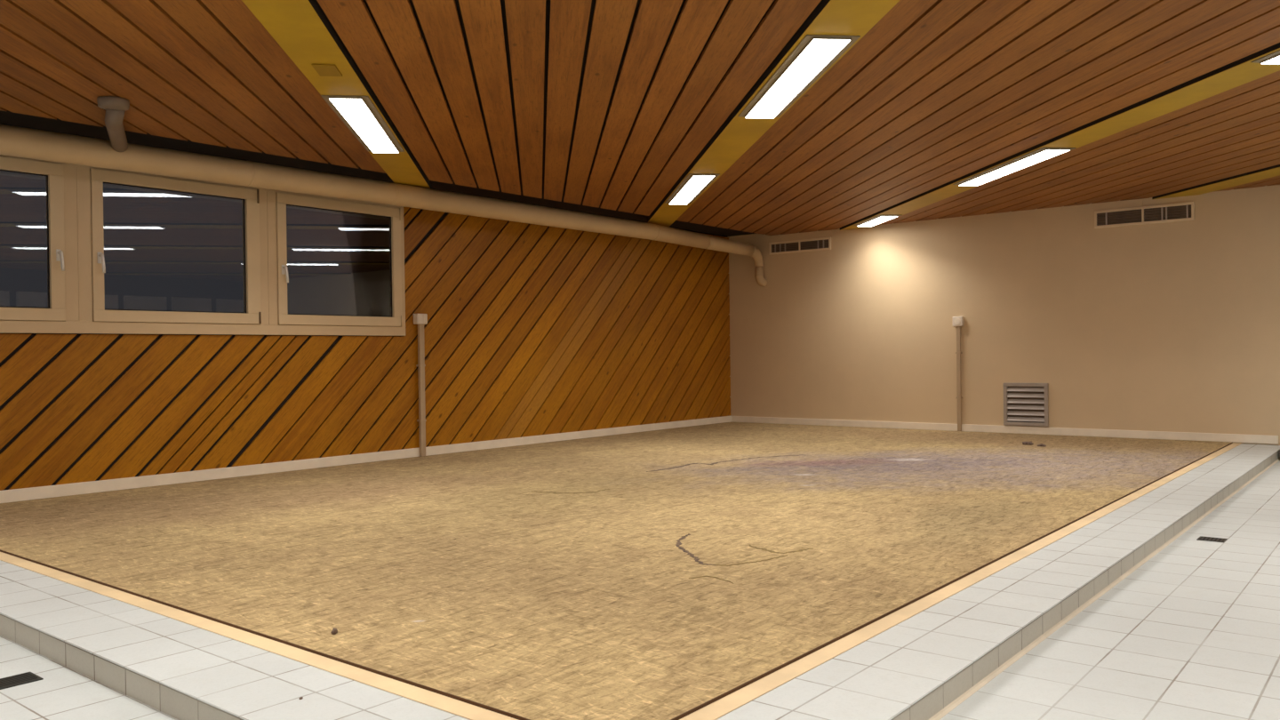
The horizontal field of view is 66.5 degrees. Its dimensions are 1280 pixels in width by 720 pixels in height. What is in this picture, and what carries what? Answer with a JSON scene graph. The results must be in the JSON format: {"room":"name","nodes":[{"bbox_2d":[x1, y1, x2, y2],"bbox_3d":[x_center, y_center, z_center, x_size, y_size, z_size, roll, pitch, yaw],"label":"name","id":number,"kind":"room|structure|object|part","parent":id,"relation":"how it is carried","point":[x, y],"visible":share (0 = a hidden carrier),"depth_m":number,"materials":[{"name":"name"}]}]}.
{"room":"indoor swimming pool","nodes":[
{"label":"indoor swimming pool","id":0,"kind":"room"},
{"bbox_2d":[0,154,730,499],"bbox_3d":[-4.120,-0.343,7.559,0.236,3.107,17.000,0,0,39],"label":"wall","id":1,"kind":"structure","parent":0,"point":[531,330],"depth_m":9.59,"materials":[{"name":"brown wood"}]},
{"bbox_2d":[0,156,65,320],"bbox_3d":[-4.682,-0.860,6.681,0.138,1.159,1.367,0,0,39],"label":"window","id":2,"kind":"structure","parent":1,"relation":"attached to","point":[53,172],"depth_m":7.15,"materials":[{"name":"beige plastic"}]},
{"bbox_3d":[-4.269,-0.770,7.170,0.008,0.085,0.032,0,0,39],"label":"handle","id":3,"kind":"part","parent":2,"relation":"part of","materials":[{"name":"metal"}]},
{"bbox_3d":[-4.243,-0.726,7.156,0.056,0.148,0.034,0,0,39],"label":"lever","id":4,"kind":"part","parent":2,"relation":"part of","materials":[{"name":"metal"}]},
{"bbox_2d":[89,168,261,324],"bbox_3d":[-3.703,-0.880,7.886,0.138,1.159,1.352,0,0,39],"label":"window","id":5,"kind":"structure","parent":1,"relation":"attached to","point":[252,314],"depth_m":7.87,"materials":[{"name":"beige plastic"}]},
{"bbox_3d":[-4.090,-0.774,7.392,0.008,0.085,0.032,0,0,39],"label":"handle","id":6,"kind":"part","parent":5,"relation":"part of","materials":[{"name":"metal"}]},
{"bbox_3d":[-4.063,-0.730,7.377,0.056,0.148,0.034,0,0,39],"label":"lever","id":7,"kind":"part","parent":5,"relation":"part of","materials":[{"name":"metal"}]},
{"bbox_2d":[275,192,402,326],"bbox_3d":[-2.755,-0.899,9.055,0.138,1.159,1.318,0,0,39],"label":"window","id":8,"kind":"structure","parent":1,"relation":"attached to","point":[371,234],"depth_m":9.25,"materials":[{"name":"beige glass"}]},
{"bbox_3d":[-3.131,-0.793,8.573,0.008,0.085,0.032,0,0,39],"label":"handle","id":9,"kind":"part","parent":8,"relation":"part of","materials":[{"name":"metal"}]},
{"bbox_3d":[-3.104,-0.750,8.559,0.056,0.148,0.034,0,0,39],"label":"lever","id":10,"kind":"part","parent":8,"relation":"part of","materials":[{"name":"metal"}]},
{"bbox_3d":[-2.780,-0.897,9.069,0.009,0.977,1.138,0,0,39],"label":"pane","id":11,"kind":"part","parent":8,"relation":"part of","materials":[{"name":"clear glass"}]},
{"bbox_2d":[0,416,731,503],"bbox_3d":[-1.944,0.915,10.081,0.022,0.088,10.343,0,0,39],"label":"baseboard","id":12,"kind":"structure","parent":1,"relation":"attached to","point":[30,493],"depth_m":8.74,"materials":[{"name":"paint"}]},
{"bbox_2d":[413,313,427,456],"bbox_3d":[-2.182,0.252,9.744,0.082,1.425,0.125,0,0,39],"label":"post","id":13,"kind":"object","parent":1,"relation":"attached to","point":[420,319],"visible":1,"depth_m":9.73,"materials":[{"name":"metal"}]},
{"bbox_2d":[413,313,427,324],"bbox_3d":[-2.190,-0.409,9.740,0.082,0.103,0.125,0,0,39],"label":"socket","id":14,"kind":"object","parent":13,"relation":"attached to","point":[418,318],"depth_m":9.70,"materials":[{"name":"white plastic"}]},
{"bbox_2d":[0,0,1279,236],"bbox_3d":[0.972,-1.760,3.402,13.000,0.200,17.000,0,0,39],"label":"ceiling","id":15,"kind":"structure","parent":0,"point":[592,107],"depth_m":6.11,"materials":[{"name":"brown wood"}]},
{"bbox_2d":[96,96,129,151],"bbox_3d":[-3.475,-1.558,6.521,0.180,0.127,1.142,-1,0,-24],"label":"pipe","id":16,"kind":"object","parent":15,"relation":"attached to","point":[116,108],"visible":1,"depth_m":6.13,"materials":[{"name":"grey plastic"}]},
{"bbox_2d":[241,0,431,188],"bbox_3d":[-1.337,-1.630,1.485,0.292,0.065,16.004,-1,0,-6],"label":"panel strip","id":17,"kind":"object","parent":15,"relation":"attached to","point":[302,29],"depth_m":5.19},
{"bbox_2d":[311,64,342,76],"bbox_3d":[-1.742,-1.613,5.440,0.124,0.008,0.210,-1,0,-6],"label":"cover plate","id":18,"kind":"object","parent":17,"relation":"attached to","point":[323,69],"visible":1,"depth_m":5.42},
{"bbox_2d":[320,95,404,152],"bbox_3d":[-1.893,-1.615,6.796,0.280,0.019,1.640,-1,0,-6],"label":"ceiling light","id":19,"kind":"object","parent":17,"relation":"attached to","point":[359,114],"visible":1,"depth_m":6.61,"materials":[{"name":"white plastic"}]},
{"bbox_3d":[-1.337,-1.632,1.484,0.288,0.062,15.999,-1,0,-6],"label":"panel","id":20,"kind":"part","parent":17,"relation":"part of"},
{"bbox_2d":[647,0,899,226],"bbox_3d":[1.150,-1.674,3.335,0.320,0.065,18.196,-1,0,-6],"label":"panel strip","id":21,"kind":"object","parent":15,"relation":"attached to","point":[737,134],"depth_m":6.39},
{"bbox_2d":[664,173,719,204],"bbox_3d":[0.491,-1.664,9.583,0.280,0.019,1.690,-1,0,-6],"label":"ceiling light","id":22,"kind":"object","parent":21,"relation":"attached to","point":[693,185],"visible":1,"depth_m":9.42,"materials":[{"name":"white plastic"}]},
{"bbox_2d":[738,34,860,118],"bbox_3d":[0.895,-1.644,5.799,0.280,0.019,1.690,-1,0,-6],"label":"ceiling light","id":23,"kind":"object","parent":21,"relation":"attached to","point":[814,54],"visible":1,"depth_m":5.58,"materials":[{"name":"white plastic"}]},
{"bbox_2d":[840,42,1279,230],"bbox_3d":[3.633,-1.717,5.099,0.320,0.065,15.888,-1,0,-6],"label":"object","id":24,"kind":"structure","parent":15,"relation":"attached to","point":[1242,71],"depth_m":6.73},
{"bbox_2d":[853,215,901,226],"bbox_3d":[2.914,-1.710,12.016,0.280,0.019,0.940,-1,0,-6],"label":"ceiling light","id":25,"kind":"object","parent":24,"relation":"attached to","point":[877,220],"visible":1,"depth_m":11.94,"materials":[{"name":"white plastic"}]},
{"bbox_2d":[952,147,1076,185],"bbox_3d":[3.265,-1.693,8.644,0.280,0.019,1.690,-1,0,-6],"label":"ceiling light","id":26,"kind":"object","parent":24,"relation":"attached to","point":[1043,154],"visible":1,"depth_m":8.46,"materials":[{"name":"white plastic"}]},
{"bbox_2d":[1251,49,1279,63],"bbox_3d":[3.676,-1.673,4.686,0.280,0.019,1.690,-1,0,-6],"label":"ceiling light","id":27,"kind":"object","parent":24,"relation":"attached to","point":[1274,58],"visible":1,"depth_m":5.43,"materials":[{"name":"white plastic"}]},
{"bbox_2d":[1261,56,1279,63],"bbox_3d":[3.676,-1.665,4.686,0.192,0.003,1.650,-1,0,-6],"label":"diffuser","id":28,"kind":"object","parent":27,"relation":"attached to","point":[1266,60],"depth_m":5.44,"materials":[{"name":"white plastic"}]},
{"bbox_2d":[1152,164,1279,199],"bbox_3d":[6.273,-1.753,5.374,0.320,0.065,10.578,-1,0,-6],"label":"trim","id":29,"kind":"structure","parent":15,"relation":"attached to","point":[1274,171],"depth_m":9.64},
{"bbox_2d":[0,460,1279,719],"bbox_3d":[1.009,1.122,3.421,13.000,0.100,17.000,0,0,39],"label":"floor","id":30,"kind":"structure","parent":0,"point":[1193,632],"depth_m":3.51,"materials":[{"name":"tile"}]},
{"bbox_2d":[0,672,43,689],"bbox_3d":[-2.172,1.111,3.374,0.120,0.004,0.156,0,0,39],"label":"floor drain","id":31,"kind":"object","parent":30,"relation":"on","point":[23,678],"visible":1,"depth_m":3.39,"materials":[{"name":"metal"}]},
{"bbox_2d":[0,443,1279,719],"bbox_3d":[0.665,0.999,7.973,6.724,0.095,10.356,0,0,39],"label":"tiled step","id":32,"kind":"structure","parent":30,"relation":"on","point":[924,666],"depth_m":3.43,"materials":[{"name":"tile"}]},
{"bbox_2d":[0,552,518,719],"bbox_3d":[-2.478,1.013,4.392,6.315,0.004,0.078,0,0,39],"label":"edging","id":33,"kind":"object","parent":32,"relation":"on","point":[452,706],"visible":1,"depth_m":3.37,"materials":[{"name":"beige wood"}]},
{"bbox_2d":[0,422,1232,719],"bbox_3d":[0.630,0.942,8.284,6.238,0.016,9.884,0,0,39],"label":"covering","id":34,"kind":"object","parent":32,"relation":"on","point":[662,574],"visible":1,"depth_m":5.14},
{"bbox_2d":[330,627,337,634],"bbox_3d":[-1.107,0.981,3.535,0.018,0.020,0.034,-1,0,10],"label":"clump","id":35,"kind":"object","parent":34,"relation":"on","point":[334,631],"visible":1,"depth_m":3.53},
{"bbox_2d":[1022,441,1033,444],"bbox_3d":[4.052,0.867,10.203,0.137,0.030,0.123,-1,0,-32],"label":"clump","id":36,"kind":"object","parent":34,"relation":"on","point":[1023,443],"visible":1,"depth_m":10.16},
{"bbox_2d":[679,442,1240,719],"bbox_3d":[3.058,0.930,6.263,0.078,0.004,9.960,0,0,39],"label":"edging","id":37,"kind":"object","parent":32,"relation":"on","point":[727,704],"visible":1,"depth_m":3.64,"materials":[{"name":"beige wood"}]},
{"bbox_2d":[1196,536,1227,542],"bbox_3d":[3.275,1.027,5.591,0.136,0.004,0.116,0,0,39],"label":"floor drain","id":38,"kind":"object","parent":30,"relation":"on","point":[1201,538],"visible":1,"depth_m":5.59,"materials":[{"name":"metal"}]},
{"bbox_2d":[728,184,1279,445],"bbox_3d":[6.315,-0.493,10.131,13.200,3.107,0.150,0,0,39],"label":"wall","id":39,"kind":"structure","parent":0,"point":[1166,326],"depth_m":11.44,"materials":[{"name":"paint"}]},
{"bbox_2d":[0,124,767,287],"bbox_3d":[-3.700,-1.261,7.229,0.267,0.686,17.004,0,0,39],"label":"pipe","id":40,"kind":"object","parent":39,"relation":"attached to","point":[17,141],"visible":1,"depth_m":8.33,"materials":[{"name":"metal"}]},
{"bbox_2d":[758,229,832,255],"bbox_3d":[2.118,-1.605,13.408,1.165,0.265,0.021,0,0,39],"label":"air vent","id":41,"kind":"object","parent":39,"relation":"in","point":[816,240],"visible":1,"depth_m":13.35,"materials":[{"name":"metal"}]},
{"bbox_3d":[2.121,-1.691,13.412,1.165,0.093,0.009,0,0,39],"label":"plate","id":42,"kind":"part","parent":41,"relation":"part of","materials":[{"name":"paint"}]},
{"bbox_2d":[952,316,964,431],"bbox_3d":[3.903,0.170,11.959,0.127,1.405,0.067,0,0,39],"label":"post","id":43,"kind":"object","parent":39,"relation":"attached to","point":[958,322],"visible":1,"depth_m":11.94,"materials":[{"name":"metal"}]},
{"bbox_2d":[952,316,964,326],"bbox_3d":[3.897,-0.472,11.957,0.127,0.120,0.061,0,0,39],"label":"socket","id":44,"kind":"object","parent":43,"relation":"attached to","point":[957,321],"depth_m":11.92,"materials":[{"name":"paint"}]},
{"bbox_2d":[731,416,1278,444],"bbox_3d":[3.894,0.830,12.010,6.657,0.085,0.018,0,0,39],"label":"baseboard","id":45,"kind":"structure","parent":39,"relation":"attached to","point":[1038,430],"depth_m":11.44,"materials":[{"name":"paint"}]},
{"bbox_2d":[1003,383,1048,426],"bbox_3d":[4.532,0.522,11.475,0.510,0.504,0.035,0,0,39],"label":"air vent","id":46,"kind":"object","parent":39,"relation":"in","point":[1024,404],"visible":1,"depth_m":11.47,"materials":[{"name":"metal"}]},
{"bbox_2d":[1093,199,1194,228],"bbox_3d":[5.489,-1.622,10.671,1.000,0.281,0.021,0,0,39],"label":"air vent","id":47,"kind":"object","parent":39,"relation":"in","point":[1108,214],"visible":1,"depth_m":10.71,"materials":[{"name":"metal"}]},
{"bbox_3d":[5.298,-1.720,10.833,0.500,0.083,0.009,0,0,39],"label":"plate","id":48,"kind":"part","parent":47,"relation":"part of","materials":[{"name":"paint"}]}
]}

